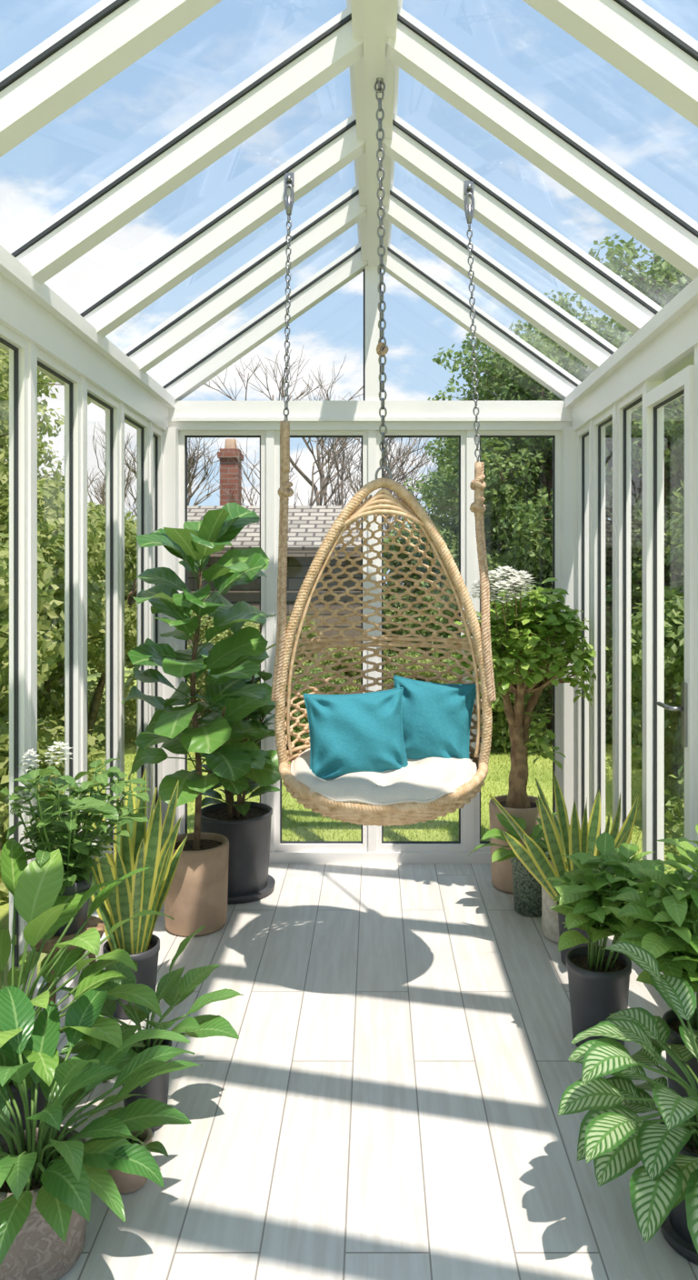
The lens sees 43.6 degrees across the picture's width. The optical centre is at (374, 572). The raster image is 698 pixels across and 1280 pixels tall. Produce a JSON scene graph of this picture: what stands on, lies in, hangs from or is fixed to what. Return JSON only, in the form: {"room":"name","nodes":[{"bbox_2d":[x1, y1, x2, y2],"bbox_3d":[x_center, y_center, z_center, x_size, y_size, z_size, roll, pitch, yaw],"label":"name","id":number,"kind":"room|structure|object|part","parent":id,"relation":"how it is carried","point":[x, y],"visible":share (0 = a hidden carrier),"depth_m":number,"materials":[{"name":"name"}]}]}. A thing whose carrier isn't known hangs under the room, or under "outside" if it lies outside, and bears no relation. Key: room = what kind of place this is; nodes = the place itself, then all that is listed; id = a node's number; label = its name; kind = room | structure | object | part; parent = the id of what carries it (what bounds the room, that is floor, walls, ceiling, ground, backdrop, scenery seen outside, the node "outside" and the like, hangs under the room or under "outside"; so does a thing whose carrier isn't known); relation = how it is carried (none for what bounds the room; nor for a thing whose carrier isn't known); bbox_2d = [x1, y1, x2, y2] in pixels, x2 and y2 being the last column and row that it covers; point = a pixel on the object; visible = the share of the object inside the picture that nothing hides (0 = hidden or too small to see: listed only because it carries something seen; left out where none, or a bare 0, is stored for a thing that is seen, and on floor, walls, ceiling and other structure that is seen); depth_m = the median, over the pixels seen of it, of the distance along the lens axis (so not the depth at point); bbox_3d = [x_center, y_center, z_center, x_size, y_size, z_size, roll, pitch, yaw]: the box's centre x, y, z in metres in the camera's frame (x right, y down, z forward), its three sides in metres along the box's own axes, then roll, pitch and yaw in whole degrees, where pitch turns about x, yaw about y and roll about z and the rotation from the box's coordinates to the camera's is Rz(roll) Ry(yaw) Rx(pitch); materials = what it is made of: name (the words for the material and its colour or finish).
{"room":"sunroom","nodes":[
{"label":"sunroom","id":0,"kind":"room"},
{"bbox_2d":[0,244,179,1019],"bbox_3d":[-1.180,0.320,1.990,0.200,2.560,5.820,0,0,0],"label":"wall","id":1,"kind":"structure","parent":0,"point":[29,308],"depth_m":3.44,"materials":[{"name":"white plastic"}]},
{"bbox_2d":[0,321,28,994],"bbox_3d":[-1.175,0.380,2.660,0.050,2.300,0.480,0,0,0],"label":"window","id":2,"kind":"structure","parent":1,"relation":"in","point":[17,345],"depth_m":2.87,"materials":[{"name":"white plastic"}]},
{"bbox_2d":[35,346,80,1019],"bbox_3d":[-1.175,0.380,3.180,0.050,2.300,0.480,0,0,0],"label":"window","id":3,"kind":"structure","parent":1,"relation":"in","point":[72,380],"depth_m":3.39,"materials":[{"name":"white plastic"}]},
{"bbox_2d":[86,380,119,952],"bbox_3d":[-1.175,0.380,3.700,0.050,2.300,0.480,0,0,0],"label":"window","id":4,"kind":"structure","parent":1,"relation":"in","point":[112,405],"depth_m":3.91,"materials":[{"name":"white plastic"}]},
{"bbox_2d":[124,405,149,830],"bbox_3d":[-1.175,0.380,4.220,0.050,2.300,0.480,0,0,0],"label":"window","id":5,"kind":"structure","parent":1,"relation":"in","point":[143,425],"depth_m":4.43,"materials":[{"name":"white plastic"}]},
{"bbox_2d":[152,424,162,826],"bbox_3d":[-1.175,0.380,4.620,0.050,2.300,0.240,0,0,0],"label":"window","id":6,"kind":"structure","parent":1,"relation":"in","point":[157,434],"depth_m":4.71,"materials":[{"name":"white plastic"}]},
{"bbox_2d":[217,439,243,505],"bbox_3d":[-2.050,-0.100,12.450,0.320,3.600,0.380,0,0,0],"label":"brick chimney","id":7,"kind":"object","parent":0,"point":[230,471],"visible":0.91,"depth_m":12.30,"materials":[{"name":"brick"}]},
{"bbox_2d":[0,0,697,400],"bbox_3d":[-0.015,-1.370,2.000,2.472,0.970,5.800,0,0,0],"label":"roof frame","id":8,"kind":"structure","parent":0,"point":[375,38],"depth_m":2.84,"materials":[{"name":"white plastic"}]},
{"bbox_2d":[270,77,496,826],"bbox_3d":[0.033,-0.393,3.326,0.755,2.635,0.715,0,0,-37],"label":"hanging egg chair","id":9,"kind":"object","parent":8,"relation":"hanging from","point":[410,508],"visible":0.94,"depth_m":3.31,"materials":[{"name":"wicker"}]},
{"bbox_3d":[0.025,-1.052,3.142,0.047,1.317,0.348,0,0,3],"label":"chain","id":10,"kind":"part","parent":9,"relation":"part of","materials":[{"name":"silver metal"}]},
{"bbox_2d":[290,748,477,805],"bbox_3d":[0.034,0.746,3.288,0.712,0.143,0.580,0,0,0],"label":"seat cushion","id":11,"kind":"object","parent":9,"relation":"on","point":[431,778],"visible":0.59,"depth_m":3.11,"materials":[{"name":"beige fabric"}]},
{"bbox_2d":[303,687,408,779],"bbox_3d":[-0.066,0.605,3.252,0.394,0.343,0.202,0,0,-7],"label":"throw pillow","id":12,"kind":"object","parent":11,"relation":"on","point":[353,733],"visible":0.91,"depth_m":3.19,"materials":[{"name":"fabric"}]},
{"bbox_2d":[393,675,476,759],"bbox_3d":[0.219,0.580,3.380,0.355,0.348,0.170,0,0,15],"label":"throw pillow","id":13,"kind":"object","parent":11,"relation":"on","point":[437,717],"visible":0.75,"depth_m":3.32,"materials":[{"name":"fabric"}]},
{"bbox_3d":[0.034,0.828,3.340,0.782,0.192,0.667,0,0,0],"label":"basket seat","id":14,"kind":"part","parent":9,"relation":"part of","materials":[{"name":"wicker"}]},
{"bbox_2d":[168,264,571,863],"bbox_3d":[-0.025,-0.080,4.835,2.210,3.360,0.130,0,0,0],"label":"wall","id":15,"kind":"structure","parent":0,"point":[187,415],"depth_m":4.79,"materials":[{"name":"white plastic"}]},
{"bbox_2d":[179,430,266,834],"bbox_3d":[-0.839,0.375,4.845,0.483,2.330,0.050,0,0,0],"label":"window","id":16,"kind":"structure","parent":15,"relation":"in","point":[183,435],"depth_m":4.82,"materials":[{"name":"white plastic"}]},
{"bbox_2d":[274,430,368,851],"bbox_3d":[-0.293,0.375,4.845,0.519,2.330,0.050,0,0,0],"label":"window","id":17,"kind":"structure","parent":15,"relation":"in","point":[280,845],"depth_m":4.82,"materials":[{"name":"white plastic"}]},
{"bbox_2d":[363,269,365,400],"bbox_3d":[-0.571,-1.337,4.845,1.118,0.794,0.020,0,0,0],"label":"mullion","id":18,"kind":"structure","parent":15,"relation":"in","point":[364,269],"depth_m":4.83,"materials":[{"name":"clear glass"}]},
{"bbox_2d":[380,267,381,400],"bbox_3d":[0.534,-1.337,4.845,1.092,0.794,0.020,0,0,0],"label":"window","id":19,"kind":"structure","parent":15,"relation":"in","point":[381,267],"depth_m":4.83,"materials":[{"name":"clear glass"}]},
{"bbox_2d":[376,430,466,851],"bbox_3d":[0.259,0.375,4.845,0.498,2.330,0.050,0,0,0],"label":"window","id":20,"kind":"structure","parent":15,"relation":"in","point":[382,845],"depth_m":4.82,"materials":[{"name":"white plastic"}]},
{"bbox_2d":[474,430,560,851],"bbox_3d":[0.791,0.375,4.845,0.478,2.330,0.050,0,0,0],"label":"window","id":21,"kind":"structure","parent":15,"relation":"in","point":[555,435],"depth_m":4.82,"materials":[{"name":"white plastic"}]},
{"bbox_2d":[56,863,697,1279],"bbox_3d":[-0.025,1.660,2.020,2.490,0.120,5.840,0,0,0],"label":"floor","id":22,"kind":"structure","parent":0,"point":[385,1104],"depth_m":2.63,"materials":[{"name":"white wood"}]},
{"bbox_2d":[0,741,150,1081],"bbox_3d":[-0.891,1.055,2.680,0.420,1.083,0.525,0,0,0],"label":"potted plant","id":23,"kind":"object","parent":22,"relation":"on","point":[77,854],"visible":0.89,"depth_m":2.65,"materials":[{"name":"plant"}]},
{"bbox_2d":[0,837,174,1139],"bbox_3d":[-0.835,1.162,2.391,0.554,0.869,0.842,0,0,0],"label":"potted plant","id":24,"kind":"object","parent":22,"relation":"on","point":[35,887],"visible":0.57,"depth_m":2.44,"materials":[{"name":"plant"}]},
{"bbox_2d":[0,985,201,1279],"bbox_3d":[-0.761,1.316,2.036,0.674,0.560,0.685,0,0,0],"label":"peace lily","id":25,"kind":"object","parent":22,"relation":"on","point":[48,1173],"visible":0.98,"depth_m":2.01,"materials":[{"name":"plant"}]},
{"bbox_2d":[81,769,188,1019],"bbox_3d":[-0.878,1.157,3.194,0.373,0.877,0.464,0,0,0],"label":"potted snake plant","id":26,"kind":"object","parent":22,"relation":"on","point":[153,848],"visible":0.7,"depth_m":3.14,"materials":[{"name":"green plant"}]},
{"bbox_2d":[108,1110,168,1193],"bbox_3d":[-0.633,1.509,2.301,0.238,0.174,0.215,0,0,36],"label":"plant pot","id":27,"kind":"object","parent":22,"relation":"on","point":[125,1182],"visible":0.23,"depth_m":2.25,"materials":[{"name":"ceramic"}]},
{"bbox_2d":[60,925,243,1130],"bbox_3d":[-0.665,1.329,2.558,0.493,0.534,0.508,0,0,-29],"label":"potted plant","id":28,"kind":"object","parent":22,"relation":"on","point":[173,988],"visible":0.41,"depth_m":2.56,"materials":[{"name":"plant"}]},
{"bbox_2d":[120,502,281,936],"bbox_3d":[-0.753,0.630,3.934,0.700,1.932,0.806,0,0,0],"label":"potted plant","id":29,"kind":"object","parent":22,"relation":"on","point":[196,897],"visible":0.94,"depth_m":3.88,"materials":[{"name":"green plant"}]},
{"bbox_2d":[188,606,295,903],"bbox_3d":[-0.656,0.870,4.400,0.606,1.451,0.493,0,0,0],"label":"rubber plant","id":30,"kind":"object","parent":22,"relation":"on","point":[246,825],"depth_m":4.30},
{"bbox_2d":[469,811,569,916],"bbox_3d":[0.765,1.359,4.119,0.554,0.474,0.490,0,0,36],"label":"hosta","id":31,"kind":"object","parent":22,"relation":"on","point":[527,890],"visible":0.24,"depth_m":4.07,"materials":[{"name":"plant"}]},
{"bbox_2d":[447,566,596,893],"bbox_3d":[0.702,0.781,4.341,0.720,1.629,0.711,0,0,-3],"label":"ficus tree","id":32,"kind":"object","parent":22,"relation":"on","point":[538,621],"visible":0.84,"depth_m":4.27,"materials":[{"name":"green plant"}]},
{"bbox_2d":[522,817,598,942],"bbox_3d":[0.838,1.353,3.841,0.340,0.486,0.375,0,0,0],"label":"plant pot","id":33,"kind":"object","parent":22,"relation":"on","point":[550,923],"visible":0.16,"depth_m":3.79,"materials":[{"name":"beige ceramic"}]},
{"bbox_2d":[489,770,641,965],"bbox_3d":[0.772,1.215,3.607,0.555,0.762,0.696,0,0,0],"label":"potted snake plant","id":34,"kind":"object","parent":22,"relation":"on","point":[562,838],"visible":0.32,"depth_m":3.57,"materials":[{"name":"green plant"}]},
{"bbox_2d":[540,831,674,1047],"bbox_3d":[0.799,1.257,2.976,0.457,0.677,0.471,0,0,0],"label":"potted plant","id":35,"kind":"object","parent":22,"relation":"on","point":[598,979],"visible":0.72,"depth_m":2.90,"materials":[{"name":"plant"}]},
{"bbox_2d":[558,941,697,1265],"bbox_3d":[0.746,1.287,2.106,0.617,0.617,0.921,0,0,0],"label":"potted calathea","id":36,"kind":"object","parent":22,"relation":"on","point":[664,1191],"visible":1,"depth_m":2.04,"materials":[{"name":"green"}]},
{"bbox_2d":[601,823,697,1097],"bbox_3d":[0.869,1.167,2.553,0.382,0.857,0.548,0,0,0],"label":"potted plant","id":37,"kind":"object","parent":22,"relation":"on","point":[670,933],"visible":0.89,"depth_m":2.52,"materials":[{"name":"plant"}]},
{"bbox_2d":[560,275,697,1009],"bbox_3d":[1.130,0.320,1.990,0.200,2.560,5.820,0,0,0],"label":"wall","id":38,"kind":"structure","parent":0,"point":[667,344],"depth_m":3.99,"materials":[{"name":"white plastic"}]},
{"bbox_2d":[577,422,589,827],"bbox_3d":[1.125,0.380,4.590,0.050,2.300,0.300,0,0,0],"label":"window","id":39,"kind":"structure","parent":38,"relation":"in","point":[583,434],"depth_m":4.71,"materials":[{"name":"white plastic"}]},
{"bbox_2d":[592,406,612,834],"bbox_3d":[1.125,0.380,4.200,0.050,2.300,0.400,0,0,0],"label":"window","id":40,"kind":"structure","parent":38,"relation":"in","point":[599,423],"depth_m":4.37,"materials":[{"name":"white plastic"}]},
{"bbox_2d":[617,385,642,830],"bbox_3d":[1.125,0.380,3.755,0.050,2.300,0.410,0,0,0],"label":"window","id":41,"kind":"structure","parent":38,"relation":"in","point":[624,406],"depth_m":3.93,"materials":[{"name":"white plastic"}]},
{"bbox_2d":[642,364,694,974],"bbox_3d":[1.079,0.409,3.245,0.128,2.239,0.528,0,0,0],"label":"door","id":42,"kind":"structure","parent":38,"relation":"in","point":[681,384],"depth_m":3.45,"materials":[{"name":"white plastic"}]},
{"label":"outside","id":43,"kind":"structure","parent":0,"visible":0},
{"bbox_2d":[0,590,684,989],"bbox_3d":[0.000,1.682,30.000,120.000,0.035,120.000,0,0,0],"label":"lawn","id":44,"kind":"structure","parent":43,"point":[299,823],"depth_m":6.39,"materials":[{"name":"green plant"}]},
{"bbox_2d":[0,532,64,899],"bbox_3d":[-2.809,0.574,4.758,2.261,2.608,2.229,0,0,-43],"label":"shrub","id":45,"kind":"object","parent":44,"relation":"on","point":[46,645],"visible":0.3,"depth_m":4.75,"materials":[{"name":"green plant"}]},
{"bbox_2d":[0,347,64,665],"bbox_3d":[-4.039,-0.441,7.263,3.067,4.296,3.253,0,0,4],"label":"tree","id":46,"kind":"object","parent":44,"relation":"on","point":[5,425],"visible":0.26,"depth_m":7.23,"materials":[{"name":"green plant"}]},
{"bbox_2d":[0,349,90,506],"bbox_3d":[-5.361,-1.083,10.411,3.987,5.585,4.229,0,0,12],"label":"tree","id":47,"kind":"object","parent":44,"relation":"on","point":[42,384],"visible":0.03,"depth_m":10.58,"materials":[{"name":"green plant"}]},
{"bbox_2d":[0,465,105,785],"bbox_3d":[-3.508,0.414,6.620,2.584,2.981,2.547,0,0,22],"label":"shrub","id":48,"kind":"object","parent":44,"relation":"on","point":[50,527],"visible":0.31,"depth_m":6.89,"materials":[{"name":"green plant"}]},
{"bbox_2d":[2,482,136,728],"bbox_3d":[-3.973,0.414,9.917,2.547,2.981,2.584,0,0,-39],"label":"shrub","id":49,"kind":"object","parent":44,"relation":"on","point":[99,508],"visible":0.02,"depth_m":9.84,"materials":[{"name":"green plant"}]},
{"bbox_2d":[0,512,202,753],"bbox_3d":[-2.743,0.628,8.236,2.122,2.484,2.153,0,0,-3],"label":"shrub","id":50,"kind":"object","parent":44,"relation":"on","point":[95,641],"visible":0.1,"depth_m":7.98,"materials":[{"name":"green plant"}]},
{"bbox_2d":[37,410,221,519],"bbox_3d":[-3.688,-0.515,13.706,3.416,4.464,2.340,0,0,-24],"label":"bare tree","id":51,"kind":"object","parent":44,"relation":"on","point":[191,465],"visible":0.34,"depth_m":13.39,"materials":[{"name":"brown plant"}]},
{"bbox_2d":[187,610,259,742],"bbox_3d":[-1.697,1.057,9.104,1.274,1.490,1.292,0,0,18],"label":"shrub","id":52,"kind":"object","parent":44,"relation":"on","point":[201,681],"visible":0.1,"depth_m":8.81,"materials":[{"name":"green plant"}]},
{"bbox_2d":[202,664,297,749],"bbox_3d":[-1.237,1.228,8.536,0.994,1.015,1.055,0,0,-25],"label":"shrub","id":53,"kind":"object","parent":44,"relation":"on","point":[258,682],"visible":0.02,"depth_m":8.46,"materials":[{"name":"green plant"}]},
{"bbox_2d":[187,505,361,720],"bbox_3d":[-1.300,0.427,10.890,2.600,2.546,2.220,0,0,0],"label":"house","id":54,"kind":"structure","parent":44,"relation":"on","point":[308,525],"depth_m":10.00,"materials":[{"name":"grey tile"}]},
{"bbox_2d":[250,615,323,708],"bbox_3d":[-0.919,1.110,9.210,1.167,1.366,1.184,0,0,-3],"label":"shrub","id":55,"kind":"object","parent":44,"relation":"on","point":[305,628],"visible":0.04,"depth_m":9.05,"materials":[{"name":"green plant"}]},
{"bbox_2d":[203,343,425,515],"bbox_3d":[-1.009,-0.789,13.142,3.392,5.020,2.640,0,0,-20],"label":"bare tree","id":56,"kind":"object","parent":44,"relation":"on","point":[324,483],"visible":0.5,"depth_m":12.88,"materials":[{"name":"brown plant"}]},
{"bbox_2d":[284,662,347,749],"bbox_3d":[-0.565,1.299,8.271,0.839,0.862,0.891,0,0,-16],"label":"shrub","id":57,"kind":"object","parent":44,"relation":"on","point":[305,720],"visible":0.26,"depth_m":8.17,"materials":[{"name":"green plant"}]},
{"bbox_2d":[310,647,396,694],"bbox_3d":[-0.248,1.218,8.838,0.969,1.118,0.955,0,0,-35],"label":"shrub","id":58,"kind":"object","parent":44,"relation":"on","point":[350,688],"visible":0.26,"depth_m":8.68,"materials":[{"name":"green plant"}]},
{"bbox_2d":[338,437,445,545],"bbox_3d":[0.278,-0.645,14.426,2.258,4.712,2.496,0,0,-30],"label":"bare tree","id":59,"kind":"object","parent":44,"relation":"on","point":[395,460],"visible":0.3,"depth_m":14.52,"materials":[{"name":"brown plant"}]},
{"bbox_2d":[392,654,458,688],"bbox_3d":[0.468,1.271,8.462,0.849,0.994,0.861,0,0,-11],"label":"shrub","id":60,"kind":"object","parent":44,"relation":"on","point":[451,677],"visible":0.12,"depth_m":8.40,"materials":[{"name":"green plant"}]},
{"bbox_2d":[383,519,502,680],"bbox_3d":[0.841,0.540,11.522,2.430,2.495,2.579,0,0,33],"label":"shrub","id":61,"kind":"object","parent":44,"relation":"on","point":[452,544],"visible":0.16,"depth_m":10.98,"materials":[{"name":"green plant"}]},
{"bbox_2d":[384,590,515,727],"bbox_3d":[0.863,0.962,9.247,1.641,1.588,1.546,0,0,8],"label":"shrub","id":62,"kind":"object","parent":44,"relation":"on","point":[425,633],"visible":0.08,"depth_m":9.08,"materials":[{"name":"green plant"}]},
{"bbox_2d":[397,437,527,613],"bbox_3d":[1.489,-0.265,12.347,2.692,3.940,2.883,0,0,-37],"label":"tree","id":63,"kind":"object","parent":44,"relation":"on","point":[443,465],"visible":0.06,"depth_m":12.12,"materials":[{"name":"green plant"}]},
{"bbox_2d":[416,290,627,558],"bbox_3d":[2.610,-1.074,13.104,4.070,5.562,3.800,0,0,-13],"label":"tree","id":64,"kind":"object","parent":44,"relation":"on","point":[562,300],"visible":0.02,"depth_m":11.98,"materials":[{"name":"green plant"}]},
{"bbox_2d":[422,528,642,752],"bbox_3d":[1.615,0.652,8.892,2.209,2.255,2.345,0,0,41],"label":"shrub","id":65,"kind":"object","parent":44,"relation":"on","point":[545,699],"visible":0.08,"depth_m":8.53,"materials":[{"name":"green plant"}]},
{"bbox_2d":[415,323,681,729],"bbox_3d":[2.114,-0.542,9.438,3.290,4.496,3.072,0,0,-21],"label":"tree","id":66,"kind":"object","parent":44,"relation":"on","point":[524,462],"visible":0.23,"depth_m":9.21,"materials":[{"name":"green plant"}]},
{"bbox_2d":[492,233,692,609],"bbox_3d":[3.287,-0.727,8.589,3.562,4.867,3.325,0,0,45],"label":"tree","id":67,"kind":"object","parent":44,"relation":"on","point":[675,416],"visible":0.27,"depth_m":8.06,"materials":[{"name":"green plant"}]},
{"bbox_2d":[605,462,683,708],"bbox_3d":[3.945,0.023,9.928,3.534,3.608,3.752,0,0,-25],"label":"shrub","id":68,"kind":"object","parent":44,"relation":"on","point":[637,489],"visible":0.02,"depth_m":9.54,"materials":[{"name":"green plant"}]},
{"bbox_2d":[605,478,684,835],"bbox_3d":[2.970,0.487,5.832,2.696,2.608,2.540,0,0,0],"label":"shrub","id":69,"kind":"object","parent":44,"relation":"on","point":[674,665],"visible":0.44,"depth_m":5.91,"materials":[{"name":"green plant"}]},
{"bbox_2d":[605,477,684,769],"bbox_3d":[3.134,0.442,7.996,2.651,2.706,2.814,0,0,-25],"label":"shrub","id":70,"kind":"object","parent":44,"relation":"on","point":[671,504],"visible":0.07,"depth_m":7.80,"materials":[{"name":"green plant"}]},
{"bbox_2d":[605,258,691,520],"bbox_3d":[4.988,-1.305,11.140,4.117,6.026,4.410,0,0,12],"label":"tree","id":71,"kind":"object","parent":44,"relation":"on","point":[653,265],"visible":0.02,"depth_m":11.56,"materials":[{"name":"green plant"}]}
]}

